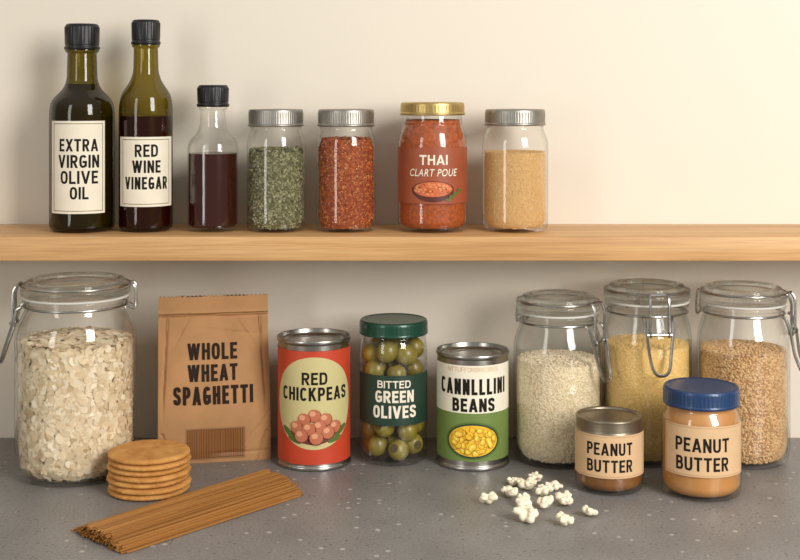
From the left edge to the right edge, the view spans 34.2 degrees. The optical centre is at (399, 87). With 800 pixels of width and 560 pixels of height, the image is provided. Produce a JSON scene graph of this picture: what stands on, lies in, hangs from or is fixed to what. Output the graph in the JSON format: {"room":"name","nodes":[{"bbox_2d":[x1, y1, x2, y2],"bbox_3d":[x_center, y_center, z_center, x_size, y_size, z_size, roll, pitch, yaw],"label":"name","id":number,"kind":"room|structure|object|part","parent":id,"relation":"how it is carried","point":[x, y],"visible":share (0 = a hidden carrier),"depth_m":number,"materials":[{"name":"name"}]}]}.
{"room":"kitchen pantry","nodes":[
{"label":"kitchen pantry","id":0,"kind":"room"},
{"bbox_2d":[0,0,799,437],"bbox_3d":[0.000,0.072,1.436,3.200,2.400,0.100,0,0,0],"label":"wall","id":1,"kind":"structure","parent":0,"point":[657,111],"depth_m":1.39,"materials":[{"name":"beige paint"}]},
{"bbox_2d":[0,224,799,260],"bbox_3d":[0.000,0.157,1.325,2.400,0.024,0.120,0,0,0],"label":"wall shelf","id":2,"kind":"object","parent":1,"relation":"attached to","point":[18,242],"visible":1,"depth_m":1.26,"materials":[{"name":"brown wood"}]},
{"bbox_2d":[49,23,114,232],"bbox_3d":[-0.324,0.040,1.325,0.065,0.210,0.066,0,0,-11],"label":"olive oil bottle","id":3,"kind":"object","parent":2,"relation":"on","point":[81,115],"visible":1,"depth_m":1.30,"materials":[{"name":"green glass"}]},
{"bbox_2d":[119,19,172,231],"bbox_3d":[-0.259,0.038,1.325,0.054,0.214,0.055,0,0,-11],"label":"vinegar bottle","id":4,"kind":"object","parent":2,"relation":"on","point":[145,104],"visible":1,"depth_m":1.30,"materials":[{"name":"green glass"}]},
{"bbox_2d":[187,85,236,231],"bbox_3d":[-0.191,0.071,1.325,0.052,0.148,0.052,0,0,14],"label":"sauce bottle","id":5,"kind":"object","parent":2,"relation":"on","point":[212,175],"visible":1,"depth_m":1.31,"materials":[{"name":"clear glass"}]},
{"bbox_2d":[248,109,304,232],"bbox_3d":[-0.126,0.083,1.325,0.060,0.123,0.060,0,0,-5],"label":"spice jar","id":6,"kind":"object","parent":2,"relation":"on","point":[256,117],"visible":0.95,"depth_m":1.30,"materials":[{"name":"clear glass"}]},
{"bbox_2d":[248,146,303,229],"bbox_3d":[-0.126,0.101,1.325,0.057,0.084,0.057,0,0,41],"label":"dried herbs","id":7,"kind":"object","parent":6,"relation":"in","point":[275,179],"visible":1,"depth_m":1.30,"materials":[{"name":"green food"}]},
{"bbox_3d":[-0.126,0.030,1.325,0.057,0.017,0.057,0,0,-5],"label":"lid","id":8,"kind":"part","parent":6,"relation":"part of","materials":[{"name":"silver metal"}]},
{"bbox_2d":[316,109,375,232],"bbox_3d":[-0.055,0.083,1.325,0.061,0.123,0.061,0,0,-2],"label":"spice jar","id":9,"kind":"object","parent":2,"relation":"on","point":[326,117],"visible":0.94,"depth_m":1.30,"materials":[{"name":"clear glass"}]},
{"bbox_2d":[318,136,373,229],"bbox_3d":[-0.055,0.096,1.325,0.057,0.094,0.057,0,0,28],"label":"chili flakes","id":10,"kind":"object","parent":9,"relation":"in","point":[345,199],"visible":1,"depth_m":1.30,"materials":[{"name":"red food"}]},
{"bbox_3d":[-0.055,0.030,1.325,0.058,0.017,0.058,0,0,-2],"label":"lid","id":11,"kind":"part","parent":9,"relation":"part of","materials":[{"name":"silver metal"}]},
{"bbox_2d":[398,102,466,232],"bbox_3d":[0.033,0.080,1.324,0.072,0.130,0.073,0,0,1],"label":"jar","id":12,"kind":"object","parent":2,"relation":"on","point":[432,153],"visible":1,"depth_m":1.30,"materials":[{"name":"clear glass"}]},
{"bbox_3d":[0.033,0.021,1.325,0.066,0.013,0.066,0,0,1],"label":"lid","id":13,"kind":"part","parent":12,"relation":"part of","materials":[{"name":"gold metal"}]},
{"bbox_2d":[482,109,547,232],"bbox_3d":[0.117,0.083,1.325,0.067,0.123,0.067,0,0,5],"label":"spice jar","id":14,"kind":"object","parent":2,"relation":"on","point":[493,117],"visible":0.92,"depth_m":1.30,"materials":[{"name":"clear glass"}]},
{"bbox_2d":[484,150,545,229],"bbox_3d":[0.117,0.102,1.325,0.062,0.078,0.062,0,0,15],"label":"tan granules","id":15,"kind":"object","parent":14,"relation":"in","point":[515,182],"visible":1,"depth_m":1.30,"materials":[{"name":"beige food"}]},
{"bbox_3d":[0.117,0.030,1.325,0.062,0.016,0.062,0,0,5],"label":"lid","id":16,"kind":"part","parent":14,"relation":"part of","materials":[{"name":"silver metal"}]},
{"bbox_3d":[0.000,1.297,0.136,3.200,0.050,2.700,0,0,0],"label":"floor","id":17,"kind":"structure","parent":0,"visible":0},
{"bbox_3d":[0.000,0.842,1.075,2.400,0.860,0.619,0,0,0],"label":"base cabinet","id":18,"kind":"object","parent":17,"relation":"on","visible":0},
{"bbox_2d":[0,438,799,559],"bbox_3d":[0.000,0.392,1.056,2.400,0.040,0.660,0,0,0],"label":"countertop","id":19,"kind":"structure","parent":18,"relation":"on","point":[389,509],"depth_m":1.12,"materials":[{"name":"grey stone"}]},
{"bbox_2d":[0,271,137,485],"bbox_3d":[-0.315,0.278,1.261,0.118,0.188,0.115,0,0,29],"label":"jar","id":20,"kind":"object","parent":19,"relation":"on","point":[63,288],"visible":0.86,"depth_m":1.24,"materials":[{"name":"clear glass"}]},
{"bbox_2d":[17,326,133,480],"bbox_3d":[-0.314,0.303,1.260,0.111,0.135,0.110,0,0,-14],"label":"rolled oats","id":21,"kind":"object","parent":20,"relation":"in","point":[75,385],"visible":0.94,"depth_m":1.22,"materials":[{"name":"beige food"}]},
{"bbox_3d":[-0.314,0.192,1.260,0.104,0.015,0.104,0,0,0],"label":"lid","id":22,"kind":"part","parent":20,"relation":"part of","materials":[{"name":"clear glass"}]},
{"bbox_2d":[107,483,189,500],"bbox_3d":[-0.233,0.369,1.204,0.076,0.005,0.075,0,0,0],"label":"biscuit","id":23,"kind":"object","parent":19,"relation":"on","point":[181,491],"visible":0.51,"depth_m":1.17,"materials":[{"name":"orange food"}]},
{"bbox_2d":[109,476,191,495],"bbox_3d":[-0.231,0.364,1.202,0.075,0.005,0.076,0,0,25],"label":"biscuit","id":24,"kind":"object","parent":23,"relation":"on","point":[168,489],"visible":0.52,"depth_m":1.17,"materials":[{"name":"orange food"}]},
{"bbox_2d":[106,473,188,488],"bbox_3d":[-0.233,0.358,1.204,0.075,0.005,0.076,0,0,-39],"label":"biscuit","id":25,"kind":"object","parent":24,"relation":"on","point":[109,479],"visible":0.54,"depth_m":1.17,"materials":[{"name":"orange food"}]},
{"bbox_2d":[108,464,191,483],"bbox_3d":[-0.231,0.353,1.203,0.076,0.005,0.075,0,0,-14],"label":"biscuit","id":26,"kind":"object","parent":25,"relation":"on","point":[156,479],"visible":0.44,"depth_m":1.17,"materials":[{"name":"brown food"}]},
{"bbox_2d":[106,460,189,476],"bbox_3d":[-0.233,0.348,1.205,0.075,0.005,0.076,0,0,11],"label":"biscuit","id":27,"kind":"object","parent":26,"relation":"on","point":[110,468],"visible":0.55,"depth_m":1.17,"materials":[{"name":"brown food"}]},
{"bbox_2d":[108,453,191,471],"bbox_3d":[-0.231,0.342,1.203,0.076,0.005,0.075,0,0,36],"label":"biscuit","id":28,"kind":"object","parent":27,"relation":"on","point":[148,468],"visible":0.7,"depth_m":1.17,"materials":[{"name":"brown food"}]},
{"bbox_2d":[107,439,189,465],"bbox_3d":[-0.232,0.337,1.204,0.076,0.005,0.075,0,0,-28],"label":"biscuit","id":29,"kind":"object","parent":28,"relation":"on","point":[152,451],"visible":1,"depth_m":1.19,"materials":[{"name":"brown food"}]},
{"bbox_2d":[71,469,303,553],"bbox_3d":[-0.179,0.366,1.142,0.081,0.011,0.217,0,0,41],"label":"bundle","id":30,"kind":"object","parent":19,"relation":"on","point":[164,520],"visible":1,"depth_m":1.12,"materials":[{"name":"brown food"}]},
{"bbox_2d":[157,293,270,463],"bbox_3d":[-0.188,0.290,1.313,0.112,0.163,0.050,0,0,-11],"label":"paper bag","id":31,"kind":"object","parent":19,"relation":"on","point":[214,384],"visible":0.98,"depth_m":1.30,"materials":[{"name":"brown paper"}]},
{"bbox_2d":[277,328,350,471],"bbox_3d":[-0.086,0.309,1.295,0.074,0.126,0.076,0,0,-4],"label":"can","id":32,"kind":"object","parent":19,"relation":"on","point":[314,363],"visible":1,"depth_m":1.26,"materials":[{"name":"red metal"}]},
{"bbox_2d":[359,313,427,464],"bbox_3d":[-0.006,0.302,1.307,0.069,0.140,0.069,0,0,-17],"label":"jar","id":33,"kind":"object","parent":19,"relation":"on","point":[384,400],"visible":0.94,"depth_m":1.28,"materials":[{"name":"clear glass"},{"name":"green painted metal"},{"name":"green paper"}]},
{"bbox_2d":[363,436,368,450],"bbox_3d":[-0.027,0.358,1.313,0.019,0.019,0.021,0,0,-41],"label":"olive","id":34,"kind":"object","parent":33,"relation":"in","point":[365,440],"visible":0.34,"depth_m":1.31,"materials":[{"name":"brown food"}]},
{"bbox_2d":[362,422,375,438],"bbox_3d":[-0.028,0.341,1.305,0.021,0.023,0.022,0,0,30],"label":"olive","id":35,"kind":"object","parent":33,"relation":"in","point":[368,430],"visible":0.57,"depth_m":1.30,"materials":[{"name":"brown food"}]},
{"bbox_2d":[362,343,378,361],"bbox_3d":[-0.027,0.266,1.302,0.022,0.021,0.020,0,0,33],"label":"olive","id":36,"kind":"object","parent":33,"relation":"in","point":[369,351],"visible":0.8,"depth_m":1.29,"materials":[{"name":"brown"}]},
{"bbox_2d":[365,359,385,375],"bbox_3d":[-0.024,0.281,1.295,0.022,0.023,0.021,0,0,-33],"label":"olive","id":37,"kind":"object","parent":33,"relation":"in","point":[374,367],"visible":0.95,"depth_m":1.29,"materials":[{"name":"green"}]},
{"bbox_2d":[367,434,386,455],"bbox_3d":[-0.022,0.355,1.293,0.020,0.021,0.020,0,0,13],"label":"olive","id":38,"kind":"object","parent":33,"relation":"in","point":[377,445],"visible":1,"depth_m":1.29,"materials":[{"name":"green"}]},
{"bbox_2d":[370,338,385,343],"bbox_3d":[-0.021,0.261,1.323,0.020,0.022,0.021,0,0,27],"label":"olive","id":39,"kind":"object","parent":33,"relation":"in","point":[373,340],"visible":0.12,"depth_m":1.31,"materials":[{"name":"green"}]},
{"bbox_2d":[374,425,393,436],"bbox_3d":[-0.016,0.336,1.288,0.020,0.020,0.022,0,0,29],"label":"olive","id":40,"kind":"object","parent":33,"relation":"in","point":[382,431],"visible":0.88,"depth_m":1.28,"materials":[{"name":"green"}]},
{"bbox_2d":[377,340,397,362],"bbox_3d":[-0.012,0.261,1.286,0.022,0.023,0.021,0,0,-39],"label":"olive","id":41,"kind":"object","parent":33,"relation":"in","point":[387,350],"visible":1,"depth_m":1.28,"materials":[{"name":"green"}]},
{"bbox_2d":[385,432,400,447],"bbox_3d":[-0.006,0.354,1.307,0.022,0.020,0.020,0,0,-29],"label":"olive","id":42,"kind":"object","parent":33,"relation":"in","point":[394,436],"visible":0.43,"depth_m":1.30,"materials":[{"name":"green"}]},
{"bbox_3d":[-0.006,0.239,1.307,0.069,0.014,0.069,0,0,0],"label":"lid","id":43,"kind":"part","parent":33,"relation":"part of","materials":[{"name":"green"}]},
{"bbox_2d":[385,359,402,373],"bbox_3d":[-0.007,0.279,1.307,0.023,0.021,0.020,0,0,17],"label":"olive","id":44,"kind":"object","parent":33,"relation":"in","point":[394,361],"visible":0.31,"depth_m":1.30,"materials":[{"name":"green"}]},
{"bbox_2d":[386,339,402,345],"bbox_3d":[-0.006,0.260,1.307,0.020,0.021,0.020,0,0,11],"label":"olive","id":45,"kind":"object","parent":33,"relation":"in","point":[398,342],"visible":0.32,"depth_m":1.30,"materials":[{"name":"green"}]},
{"bbox_2d":[387,364,406,375],"bbox_3d":[-0.003,0.284,1.286,0.020,0.021,0.019,0,0,-32],"label":"olive","id":46,"kind":"object","parent":33,"relation":"in","point":[394,369],"visible":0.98,"depth_m":1.28,"materials":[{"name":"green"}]},
{"bbox_2d":[388,439,408,460],"bbox_3d":[-0.001,0.358,1.286,0.020,0.021,0.022,0,0,22],"label":"olive","id":47,"kind":"object","parent":33,"relation":"in","point":[398,449],"visible":1,"depth_m":1.28,"materials":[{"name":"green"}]},
{"bbox_2d":[396,344,416,364],"bbox_3d":[0.006,0.264,1.289,0.022,0.021,0.021,0,0,15],"label":"olive","id":48,"kind":"object","parent":33,"relation":"in","point":[406,354],"visible":1,"depth_m":1.28,"materials":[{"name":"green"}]},
{"bbox_2d":[397,424,416,441],"bbox_3d":[0.007,0.340,1.290,0.020,0.022,0.020,0,0,34],"label":"olive","id":49,"kind":"object","parent":33,"relation":"in","point":[407,433],"visible":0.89,"depth_m":1.28,"materials":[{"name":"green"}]},
{"bbox_2d":[403,359,423,375],"bbox_3d":[0.013,0.281,1.299,0.020,0.022,0.021,0,0,40],"label":"olive","id":50,"kind":"object","parent":33,"relation":"in","point":[417,367],"visible":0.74,"depth_m":1.29,"materials":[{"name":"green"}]},
{"bbox_2d":[406,434,422,453],"bbox_3d":[0.012,0.354,1.297,0.021,0.021,0.022,0,0,-34],"label":"olive","id":51,"kind":"object","parent":33,"relation":"in","point":[415,445],"visible":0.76,"depth_m":1.29,"materials":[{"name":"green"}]},
{"bbox_2d":[405,337,423,357],"bbox_3d":[0.015,0.261,1.311,0.019,0.021,0.020,0,0,37],"label":"olive","id":52,"kind":"object","parent":33,"relation":"in","point":[417,343],"visible":0.59,"depth_m":1.30,"materials":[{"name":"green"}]},
{"bbox_2d":[416,421,424,432],"bbox_3d":[0.015,0.336,1.308,0.020,0.022,0.022,0,0,35],"label":"olive","id":53,"kind":"object","parent":33,"relation":"in","point":[420,426],"visible":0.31,"depth_m":1.30,"materials":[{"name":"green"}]},
{"bbox_2d":[436,342,508,470],"bbox_3d":[0.072,0.316,1.295,0.073,0.112,0.075,0,0,3],"label":"can","id":54,"kind":"object","parent":19,"relation":"on","point":[472,377],"visible":1,"depth_m":1.26,"materials":[{"name":"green metal"}]},
{"bbox_2d":[479,491,497,503],"bbox_3d":[0.079,0.367,1.162,0.016,0.010,0.015,0,0,0],"label":"popcorn piece","id":55,"kind":"object","parent":19,"relation":"on","point":[489,498],"visible":1,"depth_m":1.16,"materials":[{"name":"white food"}]},
{"bbox_2d":[501,485,517,496],"bbox_3d":[0.099,0.367,1.181,0.016,0.010,0.018,0,0,10],"label":"popcorn piece","id":56,"kind":"object","parent":19,"relation":"on","point":[508,490],"visible":1,"depth_m":1.18,"materials":[{"name":"white food"}]},
{"bbox_2d":[507,477,519,485],"bbox_3d":[0.106,0.368,1.216,0.011,0.008,0.014,0,0,28],"label":"popcorn piece","id":57,"kind":"object","parent":19,"relation":"on","point":[512,481],"visible":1,"depth_m":1.21,"materials":[{"name":"white food"}]},
{"bbox_2d":[515,492,531,505],"bbox_3d":[0.110,0.366,1.153,0.014,0.012,0.015,0,0,-13],"label":"popcorn piece","id":58,"kind":"object","parent":19,"relation":"on","point":[524,499],"visible":0.81,"depth_m":1.15,"materials":[{"name":"white food"}]},
{"bbox_2d":[513,504,538,522],"bbox_3d":[0.108,0.365,1.114,0.020,0.013,0.022,0,0,-37],"label":"popcorn piece","id":59,"kind":"object","parent":19,"relation":"on","point":[527,513],"visible":1,"depth_m":1.11,"materials":[{"name":"white food"}]},
{"bbox_2d":[516,477,536,489],"bbox_3d":[0.117,0.366,1.203,0.019,0.011,0.015,0,0,13],"label":"popcorn piece","id":60,"kind":"object","parent":19,"relation":"on","point":[528,484],"visible":1,"depth_m":1.20,"materials":[{"name":"white food"}]},
{"bbox_2d":[528,471,542,481],"bbox_3d":[0.128,0.367,1.226,0.014,0.009,0.015,0,0,16],"label":"popcorn piece","id":61,"kind":"object","parent":19,"relation":"on","point":[536,476],"visible":0.91,"depth_m":1.22,"materials":[{"name":"white food"}]},
{"bbox_2d":[535,484,553,496],"bbox_3d":[0.132,0.366,1.183,0.016,0.012,0.013,0,0,19],"label":"popcorn piece","id":62,"kind":"object","parent":19,"relation":"on","point":[543,490],"visible":0.99,"depth_m":1.18,"materials":[{"name":"white food"}]},
{"bbox_2d":[537,495,553,507],"bbox_3d":[0.130,0.367,1.152,0.018,0.010,0.016,0,0,-27],"label":"popcorn piece","id":63,"kind":"object","parent":19,"relation":"on","point":[546,501],"visible":1,"depth_m":1.15,"materials":[{"name":"white food"}]},
{"bbox_2d":[545,480,562,489],"bbox_3d":[0.143,0.367,1.203,0.015,0.008,0.013,0,0,26],"label":"popcorn piece","id":64,"kind":"object","parent":19,"relation":"on","point":[555,483],"visible":0.89,"depth_m":1.20,"materials":[{"name":"white food"}]},
{"bbox_2d":[513,289,612,464],"bbox_3d":[0.161,0.289,1.305,0.094,0.165,0.089,0,0,0],"label":"jar","id":65,"kind":"object","parent":19,"relation":"on","point":[543,303],"visible":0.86,"depth_m":1.28,"materials":[{"name":"clear glass"}]},
{"bbox_2d":[516,349,599,463],"bbox_3d":[0.159,0.317,1.305,0.084,0.102,0.084,0,0,-29],"label":"grains","id":66,"kind":"object","parent":65,"relation":"in","point":[552,385],"visible":0.82,"depth_m":1.27,"materials":[{"name":"beige food"}]},
{"bbox_3d":[0.159,0.215,1.305,0.083,0.015,0.083,0,0,0],"label":"lid","id":67,"kind":"part","parent":65,"relation":"part of","materials":[{"name":"clear glass"}]},
{"bbox_2d":[555,490,572,504],"bbox_3d":[0.147,0.366,1.158,0.016,0.012,0.020,0,0,-24],"label":"popcorn piece","id":68,"kind":"object","parent":19,"relation":"on","point":[565,498],"visible":1,"depth_m":1.16,"materials":[{"name":"white food"}]},
{"bbox_2d":[556,511,573,525],"bbox_3d":[0.140,0.366,1.105,0.013,0.011,0.015,0,0,-17],"label":"popcorn piece","id":69,"kind":"object","parent":19,"relation":"on","point":[565,519],"visible":1,"depth_m":1.10,"materials":[{"name":"white food"}]},
{"bbox_2d":[582,505,597,515],"bbox_3d":[0.165,0.367,1.128,0.013,0.010,0.013,0,0,24],"label":"popcorn piece","id":70,"kind":"object","parent":19,"relation":"on","point":[585,509],"visible":1,"depth_m":1.12,"materials":[{"name":"white food"}]},
{"bbox_2d":[575,406,643,495],"bbox_3d":[0.195,0.338,1.212,0.064,0.068,0.065,0,0,9],"label":"jar","id":71,"kind":"object","parent":19,"relation":"on","point":[609,440],"visible":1,"depth_m":1.19,"materials":[{"name":"clear glass"}]},
{"bbox_3d":[0.195,0.311,1.212,0.063,0.014,0.063,0,0,9],"label":"lid","id":72,"kind":"part","parent":71,"relation":"part of","materials":[{"name":"brown"}]},
{"bbox_2d":[602,278,691,467],"bbox_3d":[0.248,0.284,1.310,0.089,0.175,0.093,0,0,38],"label":"jar","id":73,"kind":"object","parent":19,"relation":"on","point":[650,293],"visible":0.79,"depth_m":1.28,"materials":[{"name":"clear glass"}]},
{"bbox_2d":[605,334,688,460],"bbox_3d":[0.249,0.310,1.312,0.084,0.115,0.084,0,0,-27],"label":"grains","id":74,"kind":"object","parent":73,"relation":"in","point":[633,385],"visible":0.54,"depth_m":1.28,"materials":[{"name":"yellow food"}]},
{"bbox_3d":[0.249,0.205,1.312,0.086,0.015,0.086,0,0,0],"label":"lid","id":75,"kind":"part","parent":73,"relation":"part of","materials":[{"name":"clear glass"}]},
{"bbox_2d":[661,377,741,501],"bbox_3d":[0.277,0.323,1.198,0.072,0.098,0.073,0,0,16],"label":"jar","id":76,"kind":"object","parent":19,"relation":"on","point":[702,426],"visible":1,"depth_m":1.17,"materials":[{"name":"clear glass"}]},
{"bbox_3d":[0.278,0.282,1.198,0.070,0.016,0.070,0,0,13],"label":"lid","id":77,"kind":"part","parent":76,"relation":"part of","materials":[{"name":"blue plastic"}]},
{"bbox_2d":[695,280,799,463],"bbox_3d":[0.345,0.285,1.303,0.091,0.174,0.094,0,0,-20],"label":"jar","id":78,"kind":"object","parent":19,"relation":"on","point":[739,294],"visible":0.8,"depth_m":1.28,"materials":[{"name":"clear glass"}]},
{"bbox_2d":[699,339,787,464],"bbox_3d":[0.344,0.312,1.305,0.086,0.111,0.086,0,0,-10],"label":"grains","id":79,"kind":"object","parent":78,"relation":"in","point":[759,369],"visible":0.66,"depth_m":1.27,"materials":[{"name":"beige food"}]},
{"bbox_3d":[0.344,0.206,1.305,0.086,0.015,0.086,0,0,0],"label":"lid","id":80,"kind":"part","parent":78,"relation":"part of","materials":[{"name":"clear glass"}]}
]}

